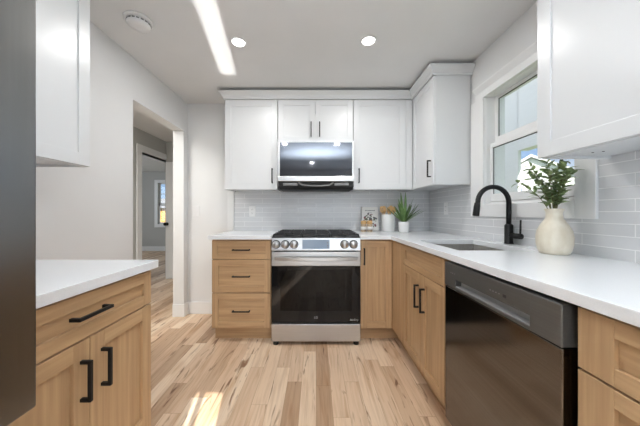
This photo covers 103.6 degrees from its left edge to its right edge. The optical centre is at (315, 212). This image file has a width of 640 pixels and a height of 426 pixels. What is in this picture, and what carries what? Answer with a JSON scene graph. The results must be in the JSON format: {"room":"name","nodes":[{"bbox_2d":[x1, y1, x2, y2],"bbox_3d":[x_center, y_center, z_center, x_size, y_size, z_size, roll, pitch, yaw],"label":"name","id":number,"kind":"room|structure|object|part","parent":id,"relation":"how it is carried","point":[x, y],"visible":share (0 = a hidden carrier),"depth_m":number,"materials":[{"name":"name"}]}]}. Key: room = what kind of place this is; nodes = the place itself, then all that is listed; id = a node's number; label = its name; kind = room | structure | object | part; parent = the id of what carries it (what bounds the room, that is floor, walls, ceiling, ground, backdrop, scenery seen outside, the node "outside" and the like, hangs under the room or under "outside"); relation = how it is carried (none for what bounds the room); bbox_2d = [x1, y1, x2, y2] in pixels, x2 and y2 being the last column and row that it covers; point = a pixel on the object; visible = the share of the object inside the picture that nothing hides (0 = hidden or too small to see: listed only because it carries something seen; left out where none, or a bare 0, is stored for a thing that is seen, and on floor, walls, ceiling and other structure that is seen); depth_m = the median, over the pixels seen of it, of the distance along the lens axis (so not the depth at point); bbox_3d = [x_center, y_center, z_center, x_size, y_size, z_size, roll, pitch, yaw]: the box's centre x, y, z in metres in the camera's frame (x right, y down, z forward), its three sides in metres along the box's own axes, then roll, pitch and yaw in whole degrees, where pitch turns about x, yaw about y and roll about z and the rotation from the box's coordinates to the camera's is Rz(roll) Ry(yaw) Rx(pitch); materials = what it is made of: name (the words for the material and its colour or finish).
{"room":"kitchen","nodes":[
{"label":"kitchen","id":0,"kind":"room"},
{"bbox_2d":[36,21,187,303],"bbox_3d":[-2.010,-0.049,1.120,1.140,2.352,6.640,0,0,0],"label":"wall","id":1,"kind":"structure","parent":0,"point":[83,213],"depth_m":1.77,"materials":[{"name":"paint"}]},
{"bbox_2d":[36,0,89,166],"bbox_3d":[-1.278,-0.679,0.873,0.320,0.892,0.825,0,0,0],"label":"upper cabinet","id":2,"kind":"object","parent":1,"relation":"attached to","point":[62,26],"visible":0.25,"depth_m":1.16,"materials":[{"name":"white paint"}]},
{"bbox_2d":[163,162,172,278],"bbox_3d":[-2.094,0.124,4.281,0.948,1.995,0.114,0,0,0],"label":"door","id":3,"kind":"structure","parent":1,"relation":"in","point":[169,165],"depth_m":4.30,"materials":[{"name":"white wood"}]},
{"bbox_2d":[172,302,187,316],"bbox_3d":[-1.491,1.060,1.956,0.130,0.135,1.711,0,0,0],"label":"baseboard","id":4,"kind":"structure","parent":1,"relation":"attached to","point":[178,310],"depth_m":2.73,"materials":[{"name":"white wood"}]},
{"bbox_2d":[133,126,165,275],"bbox_3d":[-2.630,-0.049,2.650,0.100,2.352,9.700,0,0,0],"label":"wall","id":5,"kind":"structure","parent":0,"point":[141,137],"depth_m":3.70,"materials":[{"name":"paint"}]},
{"bbox_2d":[136,143,166,259],"bbox_3d":[-2.621,0.062,4.048,0.118,2.130,0.865,0,0,0],"label":"trim","id":6,"kind":"structure","parent":5,"relation":"attached to","point":[141,150],"depth_m":3.66,"materials":[{"name":"white wood"}]},
{"bbox_2d":[142,172,164,245],"bbox_3d":[-4.590,-0.049,7.550,4.020,2.352,0.100,0,0,0],"label":"wall","id":7,"kind":"structure","parent":0,"point":[151,235],"depth_m":7.50,"materials":[{"name":"paint"}]},
{"bbox_2d":[154,180,164,226],"bbox_3d":[-4.250,-0.278,7.515,1.080,1.410,0.130,0,0,0],"label":"window","id":8,"kind":"structure","parent":7,"relation":"in","point":[157,223],"depth_m":7.47,"materials":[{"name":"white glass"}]},
{"bbox_2d":[188,104,232,301],"bbox_3d":[-0.033,-0.049,2.875,2.815,2.352,0.100,0,0,0],"label":"wall","id":9,"kind":"structure","parent":0,"point":[206,122],"depth_m":2.83,"materials":[{"name":"paint"}]},
{"bbox_2d":[193,206,199,215],"bbox_3d":[-1.340,-0.023,2.820,0.074,0.120,0.009,0,0,0],"label":"light switch","id":10,"kind":"object","parent":9,"relation":"attached to","point":[196,209],"visible":1,"depth_m":2.82,"materials":[{"name":"white plastic"}]},
{"bbox_2d":[188,302,211,313],"bbox_3d":[-1.183,1.060,2.818,0.515,0.135,0.014,0,0,0],"label":"baseboard","id":11,"kind":"structure","parent":9,"relation":"attached to","point":[193,307],"depth_m":2.81,"materials":[{"name":"white wood"}]},
{"bbox_2d":[227,192,233,230],"bbox_3d":[-0.952,-0.018,2.816,0.071,0.430,0.018,0,0,0],"label":"trim","id":12,"kind":"structure","parent":9,"relation":"attached to","point":[230,195],"depth_m":2.81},
{"bbox_2d":[225,100,281,191],"bbox_3d":[-0.643,-0.679,2.640,0.523,0.892,0.349,0,0,0],"label":"upper cabinet","id":13,"kind":"object","parent":9,"relation":"attached to","point":[251,126],"visible":0.94,"depth_m":2.50,"materials":[{"name":"white paint"}]},
{"bbox_3d":[-0.432,-0.368,2.482,0.010,0.142,0.032,0,0,0],"label":"handle","id":14,"kind":"part","parent":13,"relation":"part of","materials":[{"name":"metal"}]},
{"bbox_2d":[218,63,475,100],"bbox_3d":[0.156,-1.161,2.391,2.334,0.072,0.487,0,0,10],"label":"trim","id":15,"kind":"structure","parent":13,"relation":"attached to","point":[432,69],"depth_m":2.46,"materials":[{"name":"white paint"}]},
{"bbox_2d":[278,100,352,140],"bbox_3d":[-0.005,-0.915,2.644,0.750,0.420,0.357,0,0,0],"label":"upper cabinet","id":16,"kind":"object","parent":9,"relation":"attached to","point":[298,120],"visible":0.82,"depth_m":2.50,"materials":[{"name":"white paint"}]},
{"bbox_3d":[-0.191,-0.914,2.508,0.366,0.414,0.020,0,0,0],"label":"door","id":17,"kind":"part","parent":16,"relation":"part of","materials":[{"name":"white paint"}]},
{"bbox_2d":[278,141,353,191],"bbox_3d":[0.000,-0.467,2.620,0.744,0.468,0.389,0,0,0],"label":"microwave","id":18,"kind":"object","parent":16,"relation":"attached to","point":[303,166],"visible":1,"depth_m":2.44,"materials":[{"name":"grey glass"}]},
{"bbox_3d":[0.000,-0.521,2.451,0.700,0.327,0.017,0,0,0],"label":"glass","id":19,"kind":"part","parent":18,"relation":"part of","materials":[{"name":"glass"}]},
{"bbox_3d":[0.180,-0.914,2.508,0.369,0.414,0.020,0,0,0],"label":"door","id":20,"kind":"part","parent":16,"relation":"part of","materials":[{"name":"white paint"}]},
{"bbox_2d":[234,191,428,230],"bbox_3d":[0.180,0.011,2.821,2.190,0.512,0.008,0,0,0],"label":"wall tiles","id":21,"kind":"structure","parent":9,"relation":"attached to","point":[275,210],"depth_m":2.82,"materials":[{"name":"white tile"}]},
{"bbox_2d":[249,206,255,216],"bbox_3d":[-0.710,-0.018,2.813,0.074,0.120,0.008,0,0,0],"label":"wall outlet","id":22,"kind":"object","parent":21,"relation":"attached to","point":[252,209],"visible":1,"depth_m":2.81,"materials":[{"name":"white plastic"}]},
{"bbox_2d":[349,100,411,191],"bbox_3d":[0.664,-0.679,2.640,0.585,0.892,0.349,0,0,0],"label":"upper cabinet","id":23,"kind":"object","parent":9,"relation":"attached to","point":[382,129],"visible":0.94,"depth_m":2.50,"materials":[{"name":"white paint"}]},
{"bbox_3d":[0.925,-0.678,2.509,0.064,0.886,0.018,0,0,0],"label":"filler panel","id":24,"kind":"part","parent":23,"relation":"part of","materials":[{"name":"white paint"}]},
{"bbox_2d":[142,251,450,425],"bbox_3d":[-2.612,1.152,2.650,7.975,0.050,9.900,0,0,0],"label":"floor","id":25,"kind":"structure","parent":0,"point":[199,378],"depth_m":1.70,"materials":[{"name":"brown wood"}]},
{"bbox_2d":[0,0,35,425],"bbox_3d":[-0.932,0.237,-0.003,0.975,1.780,0.905,0,0,0],"label":"refrigerator","id":26,"kind":"object","parent":25,"relation":"on","point":[17,17],"visible":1,"depth_m":0.42,"materials":[{"name":"grey metal"}]},
{"bbox_2d":[8,271,150,425],"bbox_3d":[-1.045,0.678,0.759,0.784,0.897,0.578,0,0,0],"label":"base cabinet","id":27,"kind":"object","parent":25,"relation":"on","point":[93,347],"visible":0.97,"depth_m":0.79,"materials":[{"name":"brown wood"}]},
{"bbox_3d":[-0.695,0.690,0.617,0.020,0.627,0.291,0,0,0],"label":"door","id":28,"kind":"part","parent":27,"relation":"part of","materials":[{"name":"brown wood"}]},
{"bbox_3d":[-0.669,0.490,0.735,0.032,0.120,0.010,0,0,0],"label":"handle","id":29,"kind":"part","parent":27,"relation":"part of","materials":[{"name":"black metal"}]},
{"bbox_3d":[-0.669,0.299,0.757,0.032,0.010,0.118,0,0,0],"label":"handle","id":30,"kind":"part","parent":27,"relation":"part of","materials":[{"name":"black metal"}]},
{"bbox_3d":[-0.695,0.305,0.759,0.020,0.132,0.575,0,0,0],"label":"drawer","id":31,"kind":"part","parent":27,"relation":"part of","materials":[{"name":"brown wood"}]},
{"bbox_2d":[36,260,157,308],"bbox_3d":[-1.052,0.213,0.762,0.775,0.032,0.605,0,0,0],"label":"countertop","id":32,"kind":"structure","parent":27,"relation":"on","point":[56,280],"depth_m":0.82,"materials":[{"name":"white stone"}]},
{"bbox_3d":[-0.669,0.490,0.806,0.032,0.120,0.010,0,0,0],"label":"handle","id":33,"kind":"part","parent":27,"relation":"part of","materials":[{"name":"black metal"}]},
{"bbox_3d":[-0.695,0.690,0.906,0.020,0.627,0.281,0,0,0],"label":"door","id":34,"kind":"part","parent":27,"relation":"part of","materials":[{"name":"brown wood"}]},
{"bbox_2d":[212,239,271,337],"bbox_3d":[-0.651,0.678,2.489,0.516,0.897,0.651,0,0,0],"label":"base cabinet","id":35,"kind":"object","parent":25,"relation":"on","point":[241,269],"visible":0.98,"depth_m":2.20,"materials":[{"name":"brown wood"}]},
{"bbox_3d":[-0.649,0.851,2.179,0.152,0.010,0.032,0,0,0],"label":"handle","id":36,"kind":"part","parent":35,"relation":"part of","materials":[{"name":"black metal"}]},
{"bbox_3d":[-0.649,0.550,2.179,0.152,0.010,0.032,0,0,0],"label":"handle","id":37,"kind":"part","parent":35,"relation":"part of","materials":[{"name":"black metal"}]},
{"bbox_3d":[-0.651,0.851,2.205,0.512,0.304,0.020,0,0,0],"label":"drawer","id":38,"kind":"part","parent":35,"relation":"part of","materials":[{"name":"brown wood"}]},
{"bbox_3d":[-0.651,0.550,2.205,0.512,0.286,0.020,0,0,0],"label":"drawer","id":39,"kind":"part","parent":35,"relation":"part of","materials":[{"name":"brown wood"}]},
{"bbox_3d":[-0.651,0.320,2.205,0.512,0.162,0.020,0,0,0],"label":"drawer","id":40,"kind":"part","parent":35,"relation":"part of","materials":[{"name":"brown wood"}]},
{"bbox_2d":[208,231,277,239],"bbox_3d":[-0.659,0.213,2.494,0.552,0.032,0.647,0,0,0],"label":"countertop","id":41,"kind":"structure","parent":35,"relation":"on","point":[230,235],"depth_m":2.21,"materials":[{"name":"white stone"}]},
{"bbox_2d":[271,229,360,344],"bbox_3d":[0.000,0.652,2.442,0.758,0.949,0.707,0,0,0],"label":"range","id":42,"kind":"object","parent":25,"relation":"on","point":[316,273],"visible":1,"depth_m":2.15,"materials":[{"name":"grey metal"}]},
{"bbox_3d":[-0.340,0.267,2.128,0.074,0.074,0.048,0,0,0],"label":"knob","id":43,"kind":"part","parent":42,"relation":"part of","materials":[{"name":"metal"}]},
{"bbox_3d":[-0.262,0.267,2.128,0.074,0.074,0.048,0,0,0],"label":"knob","id":44,"kind":"part","parent":42,"relation":"part of","materials":[{"name":"metal"}]},
{"bbox_3d":[-0.187,0.267,2.128,0.074,0.074,0.048,0,0,0],"label":"knob","id":45,"kind":"part","parent":42,"relation":"part of","materials":[{"name":"metal"}]},
{"bbox_3d":[0.000,1.021,2.168,0.758,0.148,0.045,0,0,0],"label":"drawer","id":46,"kind":"part","parent":42,"relation":"part of","materials":[{"name":"metal"}]},
{"bbox_3d":[0.000,0.634,2.168,0.758,0.605,0.045,0,0,0],"label":"door","id":47,"kind":"part","parent":42,"relation":"part of","materials":[{"name":"glass"}]},
{"bbox_3d":[0.000,0.385,2.118,0.704,0.034,0.060,0,0,0],"label":"handle","id":48,"kind":"part","parent":42,"relation":"part of","materials":[{"name":"metal"}]},
{"bbox_3d":[0.000,0.659,2.154,0.612,0.359,0.004,0,0,0],"label":"glass","id":49,"kind":"part","parent":42,"relation":"part of","materials":[{"name":"black glass"}]},
{"bbox_2d":[272,233,359,237],"bbox_3d":[0.000,0.203,2.481,0.758,0.038,0.629,0,0,0],"label":"cooktop","id":50,"kind":"object","parent":42,"relation":"in","point":[276,235],"depth_m":2.20,"materials":[{"name":"metal"}]},
{"bbox_3d":[0.000,0.270,2.174,0.758,0.109,0.064,0,0,0],"label":"control panel","id":51,"kind":"part","parent":42,"relation":"part of","materials":[{"name":"metal"}]},
{"bbox_3d":[0.243,0.267,2.128,0.074,0.074,0.048,0,0,0],"label":"knob","id":52,"kind":"part","parent":42,"relation":"part of","materials":[{"name":"metal"}]},
{"bbox_3d":[0.320,0.267,2.128,0.074,0.074,0.048,0,0,0],"label":"knob","id":53,"kind":"part","parent":42,"relation":"part of","materials":[{"name":"metal"}]},
{"bbox_2d":[360,240,411,358],"bbox_3d":[0.826,0.678,2.372,0.877,0.897,0.885,0,0,0],"label":"base cabinet","id":54,"kind":"object","parent":25,"relation":"on","point":[381,261],"visible":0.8,"depth_m":2.19,"materials":[{"name":"brown wood"}]},
{"bbox_3d":[0.524,0.621,2.205,0.271,0.764,0.020,0,0,0],"label":"door","id":55,"kind":"part","parent":54,"relation":"part of","materials":[{"name":"brown wood"}]},
{"bbox_3d":[0.675,0.621,2.061,0.020,0.764,0.264,0,0,0],"label":"filler panel","id":56,"kind":"part","parent":54,"relation":"part of","materials":[{"name":"brown wood"}]},
{"bbox_2d":[354,231,639,327],"bbox_3d":[0.825,0.213,1.409,0.884,0.032,2.817,0,0,0],"label":"countertop","id":57,"kind":"structure","parent":54,"relation":"on","point":[605,286],"depth_m":0.88,"materials":[{"name":"white stone"}]},
{"bbox_2d":[361,221,365,231],"bbox_3d":[0.500,0.139,2.652,0.059,0.116,0.059,0,0,0],"label":"spice jar","id":58,"kind":"object","parent":57,"relation":"on","point":[363,223],"visible":1,"depth_m":2.63,"materials":[{"name":"glass"}]},
{"bbox_2d":[361,207,378,230],"bbox_3d":[0.594,0.065,2.784,0.183,0.262,0.058,0,0,0],"label":"cookbook","id":59,"kind":"object","parent":57,"relation":"on","point":[367,213],"visible":0.84,"depth_m":2.78,"materials":[{"name":"paper"}]},
{"bbox_2d":[363,210,376,226],"bbox_3d":[0.597,0.061,2.773,0.154,0.188,0.028,0,0,0],"label":"print","id":60,"kind":"object","parent":59,"relation":"attached to","point":[368,215],"depth_m":2.78,"materials":[{"name":"grey"}]},
{"bbox_2d":[367,221,372,231],"bbox_3d":[0.566,0.139,2.655,0.059,0.116,0.059,0,0,0],"label":"spice jar","id":61,"kind":"object","parent":57,"relation":"on","point":[369,223],"visible":1,"depth_m":2.63,"materials":[{"name":"glass"}]},
{"bbox_2d":[381,214,394,231],"bbox_3d":[0.777,0.106,2.715,0.142,0.181,0.142,0,0,0],"label":"utensil crock","id":62,"kind":"object","parent":57,"relation":"on","point":[387,221],"visible":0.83,"depth_m":2.66,"materials":[{"name":"white ceramic"}]},
{"bbox_2d":[387,192,420,232],"bbox_3d":[0.928,-0.006,2.589,0.366,0.407,0.262,0,0,29],"label":"potted plant","id":63,"kind":"object","parent":57,"relation":"on","point":[402,216],"visible":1,"depth_m":2.55,"materials":[{"name":"green plant"}]},
{"bbox_3d":[0.902,0.143,2.585,0.106,0.108,0.106,0,0,0],"label":"pot","id":64,"kind":"part","parent":63,"relation":"part of","materials":[{"name":"white ceramic"}]},
{"bbox_2d":[436,244,500,249],"bbox_3d":[0.955,0.334,1.591,0.420,0.207,0.544,0,0,0],"label":"sink","id":65,"kind":"object","parent":57,"relation":"in","point":[453,246],"visible":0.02,"depth_m":1.86,"materials":[{"name":"metal"}]},
{"bbox_2d":[472,185,523,243],"bbox_3d":[1.132,0.008,1.578,0.256,0.378,0.122,0,0,0],"label":"faucet","id":66,"kind":"object","parent":57,"relation":"on","point":[509,235],"visible":1,"depth_m":1.60,"materials":[{"name":"black metal"}]},
{"bbox_3d":[1.234,0.100,1.558,0.036,0.117,0.084,0,0,0],"label":"lever","id":67,"kind":"part","parent":66,"relation":"part of","materials":[{"name":"black metal"}]},
{"bbox_2d":[535,209,574,254],"bbox_3d":[1.155,0.088,1.222,0.139,0.218,0.139,0,0,0],"label":"vase","id":68,"kind":"object","parent":57,"relation":"on","point":[554,235],"visible":1,"depth_m":1.18,"materials":[{"name":"beige ceramic"}]},
{"bbox_2d":[512,159,583,208],"bbox_3d":[1.110,-0.109,1.239,0.270,0.312,0.226,0,0,0],"label":"leafy branches","id":69,"kind":"object","parent":68,"relation":"in","point":[555,187],"visible":0.96,"depth_m":1.21,"materials":[{"name":"green plant"}]},
{"bbox_2d":[403,244,449,411],"bbox_3d":[0.949,0.678,1.615,0.631,0.897,0.623,0,0,0],"label":"base cabinet","id":70,"kind":"object","parent":25,"relation":"on","point":[424,286],"visible":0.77,"depth_m":1.53,"materials":[{"name":"brown wood"}]},
{"bbox_3d":[0.675,0.696,1.764,0.020,0.614,0.324,0,0,0],"label":"door","id":71,"kind":"part","parent":70,"relation":"part of","materials":[{"name":"brown wood"}]},
{"bbox_3d":[0.649,0.539,1.635,0.032,0.150,0.010,0,0,0],"label":"handle","id":72,"kind":"part","parent":70,"relation":"part of","materials":[{"name":"black metal"}]},
{"bbox_3d":[0.649,0.539,1.545,0.032,0.150,0.010,0,0,0],"label":"handle","id":73,"kind":"part","parent":70,"relation":"part of","materials":[{"name":"black metal"}]},
{"bbox_3d":[0.675,0.312,1.615,0.020,0.146,0.620,0,0,0],"label":"false drawer","id":74,"kind":"part","parent":70,"relation":"part of","materials":[{"name":"brown wood"}]},
{"bbox_3d":[0.675,0.696,1.452,0.020,0.614,0.293,0,0,0],"label":"door","id":75,"kind":"part","parent":70,"relation":"part of","materials":[{"name":"brown wood"}]},
{"bbox_2d":[445,261,581,425],"bbox_3d":[0.946,0.683,0.959,0.608,0.887,0.598,0,0,0],"label":"dishwasher","id":76,"kind":"object","parent":25,"relation":"on","point":[512,348],"visible":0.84,"depth_m":0.85,"materials":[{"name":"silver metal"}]},
{"bbox_3d":[0.661,0.326,0.963,0.028,0.033,0.405,0,0,0],"label":"pocket handle","id":77,"kind":"part","parent":76,"relation":"part of","materials":[{"name":"silver metal"}]},
{"bbox_2d":[578,307,639,425],"bbox_3d":[0.949,0.678,0.336,0.631,0.897,0.612,0,0,0],"label":"base cabinet","id":78,"kind":"object","parent":25,"relation":"on","point":[608,347],"visible":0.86,"depth_m":0.58,"materials":[{"name":"brown wood"}]},
{"bbox_3d":[0.675,0.544,0.336,0.020,0.298,0.609,0,0,0],"label":"drawer","id":79,"kind":"part","parent":78,"relation":"part of","materials":[{"name":"brown wood"}]},
{"bbox_2d":[90,0,536,171],"bbox_3d":[-2.612,-1.265,2.650,7.975,0.080,9.900,0,0,0],"label":"ceiling","id":80,"kind":"structure","parent":0,"point":[292,44],"depth_m":1.78,"materials":[{"name":"paint"}]},
{"bbox_2d":[123,10,153,32],"bbox_3d":[-1.125,-1.202,1.600,0.160,0.044,0.160,0,0,0],"label":"smoke detector","id":81,"kind":"object","parent":80,"relation":"attached to","point":[139,22],"visible":1,"depth_m":1.57,"materials":[{"name":"white plastic"}]},
{"bbox_2d":[230,37,246,47],"bbox_3d":[-0.555,-1.221,1.805,0.112,0.006,0.112,0,0,0],"label":"recessed light","id":82,"kind":"object","parent":80,"relation":"in","point":[239,42],"visible":1,"depth_m":1.80,"materials":[{"name":"white plastic"}]},
{"bbox_2d":[361,35,376,45],"bbox_3d":[0.373,-1.221,1.790,0.112,0.006,0.112,0,0,0],"label":"recessed light","id":83,"kind":"object","parent":80,"relation":"in","point":[368,40],"visible":1,"depth_m":1.78,"materials":[{"name":"white plastic"}]},
{"bbox_2d":[437,1,638,204],"bbox_3d":[1.345,-0.049,0.362,0.140,2.352,5.125,0,0,0],"label":"wall","id":84,"kind":"structure","parent":0,"point":[522,33],"depth_m":1.70,"materials":[{"name":"paint"}]},
{"bbox_2d":[404,75,470,191],"bbox_3d":[1.095,-0.679,2.438,0.338,0.892,0.755,0,0,0],"label":"upper cabinet","id":85,"kind":"object","parent":84,"relation":"attached to","point":[441,111],"visible":0.97,"depth_m":2.06,"materials":[{"name":"white paint"}]},
{"bbox_3d":[0.968,-0.678,2.277,0.020,0.886,0.431,0,0,0],"label":"door","id":86,"kind":"part","parent":85,"relation":"part of","materials":[{"name":"white paint"}]},
{"bbox_2d":[486,63,574,203],"bbox_3d":[1.345,-0.470,1.560,0.140,0.815,0.671,0,0,0],"label":"window","id":87,"kind":"structure","parent":84,"relation":"in","point":[496,137],"depth_m":1.85,"materials":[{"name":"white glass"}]},
{"bbox_2d":[429,150,639,262],"bbox_3d":[1.271,0.011,1.109,0.008,0.512,3.417,0,0,0],"label":"wall tiles","id":88,"kind":"structure","parent":84,"relation":"attached to","point":[615,235],"depth_m":1.13,"materials":[{"name":"white tile"}]},
{"bbox_2d":[444,202,447,214],"bbox_3d":[1.263,-0.043,2.450,0.008,0.120,0.074,0,0,0],"label":"wall outlet","id":89,"kind":"object","parent":88,"relation":"attached to","point":[445,203],"visible":1,"depth_m":2.44,"materials":[{"name":"white plastic"}]},
{"bbox_2d":[471,41,598,218],"bbox_3d":[1.250,-0.466,1.582,0.050,0.985,0.926,0,0,0],"label":"trim","id":90,"kind":"structure","parent":84,"relation":"attached to","point":[585,205],"depth_m":1.57,"materials":[{"name":"white wood"}]},
{"bbox_2d":[537,0,639,158],"bbox_3d":[1.095,-0.679,0.641,0.338,0.892,0.903,0,0,0],"label":"upper cabinet","id":91,"kind":"object","parent":84,"relation":"attached to","point":[588,51],"visible":1,"depth_m":0.90,"materials":[{"name":"white paint"}]},
{"bbox_3d":[-4.640,-0.049,3.900,3.920,2.352,7.200,0,0,0],"label":"wall","id":92,"kind":"structure","parent":0,"visible":0},
{"bbox_2d":[142,246,164,250],"bbox_3d":[-4.533,1.060,4.000,3.934,0.135,7.000,0,0,0],"label":"baseboard","id":93,"kind":"structure","parent":92,"relation":"attached to","point":[144,248],"depth_m":7.49,"materials":[{"name":"white wood"}]},
{"label":"outside","id":94,"kind":"structure","parent":0,"visible":0},
{"bbox_3d":[10.000,1.777,15.000,100.000,0.100,90.000,0,0,0],"label":"ground","id":95,"kind":"structure","parent":94,"visible":0},
{"bbox_2d":[160,199,164,221],"bbox_3d":[-8.500,0.377,17.000,5.600,2.700,6.600,0,0,0],"label":"house","id":96,"kind":"structure","parent":95,"relation":"on","point":[162,208],"depth_m":14.00,"materials":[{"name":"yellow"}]},
{"bbox_2d":[505,78,536,191],"bbox_3d":[5.000,-0.873,6.750,2.000,5.200,10.500,0,0,0],"label":"building","id":97,"kind":"structure","parent":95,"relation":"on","point":[520,105],"depth_m":4.99,"materials":[{"name":"white"}]},
{"bbox_2d":[521,154,573,190],"bbox_3d":[17.229,-1.173,19.557,6.400,5.800,6.000,0,0,-42],"label":"house","id":98,"kind":"structure","parent":95,"relation":"on","point":[531,158],"depth_m":17.48,"materials":[{"name":"white"}]}
]}

